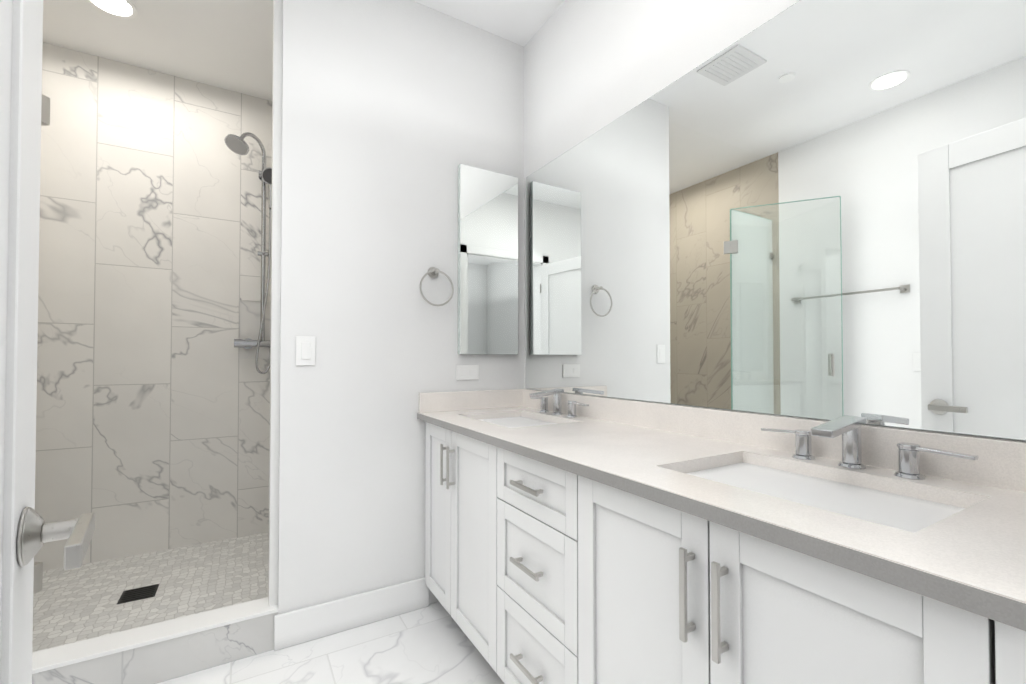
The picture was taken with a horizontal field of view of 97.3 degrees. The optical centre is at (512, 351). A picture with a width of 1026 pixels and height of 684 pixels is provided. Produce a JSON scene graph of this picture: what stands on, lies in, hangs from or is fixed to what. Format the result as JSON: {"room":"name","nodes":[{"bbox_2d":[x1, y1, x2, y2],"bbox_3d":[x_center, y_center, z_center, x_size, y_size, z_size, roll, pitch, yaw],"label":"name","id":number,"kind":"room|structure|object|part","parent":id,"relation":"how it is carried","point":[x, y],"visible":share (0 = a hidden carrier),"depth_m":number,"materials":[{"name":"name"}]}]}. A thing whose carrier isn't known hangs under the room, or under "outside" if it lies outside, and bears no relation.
{"room":"bathroom","nodes":[
{"label":"bathroom","id":0,"kind":"room"},
{"bbox_2d":[33,562,42,593],"label":"hinge","id":1,"kind":"object","parent":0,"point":[38,566],"depth_m":1.44,"materials":[{"name":"silver metal"}]},
{"bbox_2d":[41,94,49,125],"label":"hinge","id":2,"kind":"object","parent":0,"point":[45,107],"depth_m":1.46,"materials":[{"name":"silver metal"}]},
{"bbox_2d":[34,42,271,570],"bbox_3d":[-1.955,-0.212,2.576,1.495,2.700,0.110,1,-1,-31],"label":"wall","id":3,"kind":"structure","parent":0,"point":[153,416],"depth_m":2.48,"materials":[{"name":"tile"}]},
{"bbox_2d":[224,132,271,373],"bbox_3d":[-1.489,-0.573,2.643,0.343,1.407,0.257,1,-1,-31],"label":"shower column","id":4,"kind":"structure","parent":3,"relation":"attached to","point":[236,144],"depth_m":2.70,"materials":[{"name":"silver metal"}]},
{"bbox_2d":[236,298,270,360],"bbox_3d":[-1.519,-0.134,2.765,0.294,0.374,0.006,1,-1,-31],"label":"frame","id":5,"kind":"object","parent":3,"relation":"attached to","point":[245,299],"visible":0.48,"depth_m":2.69,"materials":[{"name":"tile"}]},
{"bbox_2d":[239,300,270,358],"bbox_3d":[-1.520,-0.134,2.767,0.270,0.350,0.002,1,-1,-31],"label":"wall niche","id":6,"kind":"object","parent":3,"relation":"attached to","point":[249,319],"visible":0.43,"depth_m":2.73,"materials":[{"name":"tile"}]},
{"bbox_2d":[157,602,504,683],"bbox_3d":[0.312,1.115,-0.455,2.555,0.050,5.180,1,-1,-31],"label":"floor","id":7,"kind":"structure","parent":0,"point":[431,644],"depth_m":1.65,"materials":[{"name":"stone"}]},
{"bbox_2d":[417,412,1025,683],"bbox_3d":[0.279,0.703,1.356,0.553,0.832,1.816,1,-1,-31],"label":"bathroom vanity","id":8,"kind":"object","parent":7,"relation":"on","point":[576,539],"depth_m":0.90,"materials":[{"name":"paint"}]},
{"bbox_3d":[-0.307,0.663,1.882,0.020,0.718,0.288,1,-1,-31],"label":"door","id":9,"kind":"part","parent":8,"relation":"part of","materials":[{"name":"paint"}]},
{"bbox_3d":[-0.270,0.441,1.775,0.031,0.160,0.012,1,-1,-31],"label":"handle","id":10,"kind":"part","parent":8,"relation":"part of","materials":[{"name":"silver metal"}]},
{"bbox_3d":[-0.237,0.440,1.720,0.031,0.160,0.012,1,-1,-31],"label":"handle","id":11,"kind":"part","parent":8,"relation":"part of","materials":[{"name":"silver metal"}]},
{"bbox_3d":[-0.138,0.659,1.596,0.020,0.718,0.369,1,-1,-31],"label":"door","id":12,"kind":"part","parent":8,"relation":"part of","materials":[{"name":"paint"}]},
{"bbox_3d":[0.039,0.872,1.246,0.031,0.012,0.140,1,-1,-31],"label":"handle","id":13,"kind":"part","parent":8,"relation":"part of","materials":[{"name":"silver metal"}]},
{"bbox_3d":[0.039,0.596,1.250,0.031,0.012,0.140,1,-1,-31],"label":"handle","id":14,"kind":"part","parent":8,"relation":"part of","materials":[{"name":"silver metal"}]},
{"bbox_3d":[0.039,0.375,1.254,0.031,0.012,0.140,1,-1,-31],"label":"handle","id":15,"kind":"part","parent":8,"relation":"part of","materials":[{"name":"silver metal"}]},
{"bbox_3d":[0.060,0.874,1.258,0.020,0.276,0.403,1,-1,-31],"label":"drawer","id":16,"kind":"part","parent":8,"relation":"part of","materials":[{"name":"paint"}]},
{"bbox_3d":[0.060,0.597,1.262,0.020,0.273,0.403,1,-1,-31],"label":"drawer","id":17,"kind":"part","parent":8,"relation":"part of","materials":[{"name":"paint"}]},
{"bbox_3d":[0.060,0.376,1.266,0.020,0.163,0.403,1,-1,-31],"label":"drawer","id":18,"kind":"part","parent":8,"relation":"part of","materials":[{"name":"paint"}]},
{"bbox_3d":[0.254,0.648,0.933,0.020,0.718,0.355,1,-1,-31],"label":"door","id":19,"kind":"part","parent":8,"relation":"part of","materials":[{"name":"paint"}]},
{"bbox_3d":[0.308,0.425,0.797,0.031,0.160,0.012,1,-1,-31],"label":"handle","id":20,"kind":"part","parent":8,"relation":"part of","materials":[{"name":"silver metal"}]},
{"bbox_3d":[0.341,0.424,0.742,0.031,0.160,0.012,1,-1,-31],"label":"handle","id":21,"kind":"part","parent":8,"relation":"part of","materials":[{"name":"silver metal"}]},
{"bbox_2d":[417,389,1025,615],"bbox_3d":[0.269,0.229,1.357,0.536,0.116,1.816,1,-1,-31],"label":"countertop","id":22,"kind":"structure","parent":8,"relation":"on","point":[977,550],"depth_m":0.81,"materials":[{"name":"beige stone"}]},
{"bbox_2d":[531,397,548,412],"bbox_3d":[0.121,0.236,2.050,0.048,0.066,0.122,1,-1,-31],"label":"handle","id":23,"kind":"object","parent":22,"relation":"on","point":[542,401],"depth_m":2.01,"materials":[{"name":"silver metal"}]},
{"bbox_2d":[530,388,563,414],"bbox_3d":[0.145,0.212,1.906,0.155,0.110,0.050,1,-1,-31],"label":"faucet","id":24,"kind":"object","parent":22,"relation":"on","point":[558,396],"depth_m":1.92,"materials":[{"name":"silver metal"}]},
{"bbox_2d":[566,400,588,417],"bbox_3d":[0.260,0.232,1.814,0.048,0.066,0.122,1,-1,-31],"label":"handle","id":25,"kind":"object","parent":22,"relation":"on","point":[571,404],"depth_m":1.83,"materials":[{"name":"silver metal"}]},
{"bbox_2d":[761,428,814,459],"bbox_3d":[0.675,0.221,1.112,0.048,0.066,0.122,1,-1,-31],"label":"handle","id":26,"kind":"object","parent":22,"relation":"on","point":[803,438],"depth_m":1.07,"materials":[{"name":"silver metal"}]},
{"bbox_2d":[811,415,865,468],"bbox_3d":[0.700,0.197,0.968,0.155,0.110,0.050,1,-1,-31],"label":"faucet","id":27,"kind":"object","parent":22,"relation":"on","point":[849,427],"depth_m":0.98,"materials":[{"name":"silver metal"}]},
{"bbox_2d":[894,442,977,479],"bbox_3d":[0.815,0.217,0.876,0.048,0.066,0.122,1,-1,-31],"label":"handle","id":28,"kind":"object","parent":22,"relation":"on","point":[908,453],"depth_m":0.89,"materials":[{"name":"silver metal"}]},
{"bbox_3d":[0.433,0.643,0.631,0.020,0.718,0.340,1,-1,-31],"label":"door","id":29,"kind":"part","parent":8,"relation":"part of","materials":[{"name":"paint"}]},
{"bbox_2d":[278,0,523,613],"bbox_3d":[-0.446,-0.220,2.063,1.100,2.700,0.110,1,-1,-31],"label":"wall","id":30,"kind":"structure","parent":0,"point":[395,113],"depth_m":1.91,"materials":[{"name":"paint"}]},
{"bbox_2d":[32,612,277,683],"bbox_3d":[-1.451,1.052,1.448,1.235,0.138,0.110,1,-1,-31],"label":"shower curb","id":31,"kind":"structure","parent":30,"relation":"attached to","point":[159,662],"depth_m":1.55,"materials":[{"name":"stone"}]},
{"bbox_2d":[32,597,277,673],"bbox_3d":[-1.451,0.976,1.449,1.235,0.014,0.118,1,-1,-31],"label":"sill","id":32,"kind":"structure","parent":30,"relation":"attached to","point":[76,652],"depth_m":1.55,"materials":[{"name":"white stone"}]},
{"bbox_2d":[268,0,282,605],"bbox_3d":[-0.940,-0.300,1.789,0.030,2.548,0.080,1,-1,-31],"label":"trim","id":33,"kind":"structure","parent":30,"relation":"attached to","point":[275,307],"depth_m":1.75,"materials":[{"name":"white paint"}]},
{"bbox_2d":[296,336,314,365],"bbox_3d":[-0.813,-0.004,1.772,0.070,0.115,0.008,1,-1,-31],"label":"light switch","id":34,"kind":"object","parent":30,"relation":"attached to","point":[305,350],"visible":1,"depth_m":1.77,"materials":[{"name":"white plastic"}]},
{"bbox_2d":[274,577,428,650],"bbox_3d":[-0.638,1.062,1.857,0.609,0.130,0.014,1,-1,-31],"label":"baseboard","id":35,"kind":"structure","parent":30,"relation":"attached to","point":[304,624],"depth_m":1.83,"materials":[{"name":"paint"}]},
{"bbox_2d":[420,267,453,305],"bbox_3d":[-0.347,-0.294,2.022,0.161,0.184,0.060,1,-1,-31],"label":"towel ring","id":36,"kind":"object","parent":30,"relation":"attached to","point":[432,272],"visible":1,"depth_m":2.02,"materials":[{"name":"silver metal"}]},
{"bbox_2d":[456,365,478,379],"bbox_3d":[-0.213,0.096,2.126,0.115,0.070,0.007,1,-1,-31],"label":"electrical outlet","id":37,"kind":"object","parent":30,"relation":"attached to","point":[467,372],"visible":1,"depth_m":2.12,"materials":[{"name":"white plastic"}]},
{"bbox_2d":[458,164,517,354],"bbox_3d":[-0.116,-0.431,2.181,0.315,0.885,0.025,1,-1,-31],"label":"medicine cabinet mirror","id":38,"kind":"object","parent":30,"relation":"attached to","point":[487,261],"visible":0.96,"depth_m":2.16,"materials":[{"name":"white mirror"}]},
{"bbox_2d":[413,0,564,45],"bbox_3d":[0.312,-1.649,-0.411,2.555,0.080,5.180,1,-1,-31],"label":"ceiling","id":39,"kind":"structure","parent":0,"point":[521,22],"depth_m":2.10,"materials":[{"name":"paint"}]},
{"bbox_2d":[524,0,1025,441],"bbox_3d":[1.337,-0.249,0.236,0.110,2.700,5.070,1,-1,-31],"label":"wall","id":40,"kind":"structure","parent":0,"point":[591,67],"depth_m":1.77,"materials":[{"name":"paint"}]},
{"bbox_2d":[522,389,1025,491],"bbox_3d":[0.508,0.231,1.498,0.020,0.116,1.816,1,-1,-31],"label":"backsplash","id":41,"kind":"structure","parent":40,"relation":"attached to","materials":[{"name":"stone"}]},
{"bbox_2d":[526,0,1025,440],"bbox_3d":[0.521,-0.360,1.501,0.005,1.060,1.787,1,-1,-31],"label":"vanity mirror","id":42,"kind":"object","parent":40,"relation":"attached to","point":[815,209],"visible":1,"depth_m":1.12,"materials":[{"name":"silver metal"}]},
{"bbox_3d":[-0.130,0.061,-0.073,0.015,2.070,0.130,1,-1,-31],"label":"door frame","id":43,"kind":"structure","parent":0,"visible":0},
{"bbox_2d":[0,0,42,683],"bbox_3d":[-0.397,0.079,0.286,0.020,2.030,0.760,1,-1,-38],"label":"entry door","id":44,"kind":"structure","parent":43,"relation":"attached to","point":[21,32],"depth_m":0.51,"materials":[{"name":"white wood"}]},
{"bbox_2d":[16,507,94,569],"bbox_3d":[-0.534,0.220,0.525,0.080,0.068,0.141,1,-1,-31],"label":"door lever","id":45,"kind":"object","parent":44,"relation":"attached to","point":[35,531],"visible":1,"depth_m":0.53,"materials":[{"name":"silver metal"}]},
{"label":"outside","id":46,"kind":"structure","parent":0,"visible":0},
{"bbox_2d":[32,532,268,651],"bbox_3d":[-1.722,1.135,2.053,1.605,0.090,1.210,1,-1,-31],"label":"floor","id":47,"kind":"structure","parent":46,"point":[75,605],"depth_m":2.09,"materials":[{"name":"tile"}]},
{"bbox_2d":[117,584,158,603],"bbox_3d":[-1.685,1.088,2.035,0.130,0.004,0.130,1,-1,-31],"label":"floor drain","id":48,"kind":"object","parent":47,"relation":"on","point":[135,594],"visible":1,"depth_m":2.03,"materials":[{"name":"grey metal"}]},
{"bbox_2d":[43,0,272,100],"bbox_3d":[-1.313,-1.606,2.339,2.555,0.080,1.210,1,-1,-31],"label":"ceiling","id":49,"kind":"structure","parent":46,"point":[226,44],"depth_m":2.25,"materials":[{"name":"paint"}]},
{"bbox_2d":[87,0,136,18],"bbox_3d":[-1.807,-1.568,2.029,0.186,0.005,0.186,1,-1,-31],"label":"light","id":50,"kind":"object","parent":49,"relation":"attached to","point":[120,7],"depth_m":2.05,"materials":[{"name":"white"}]}
]}

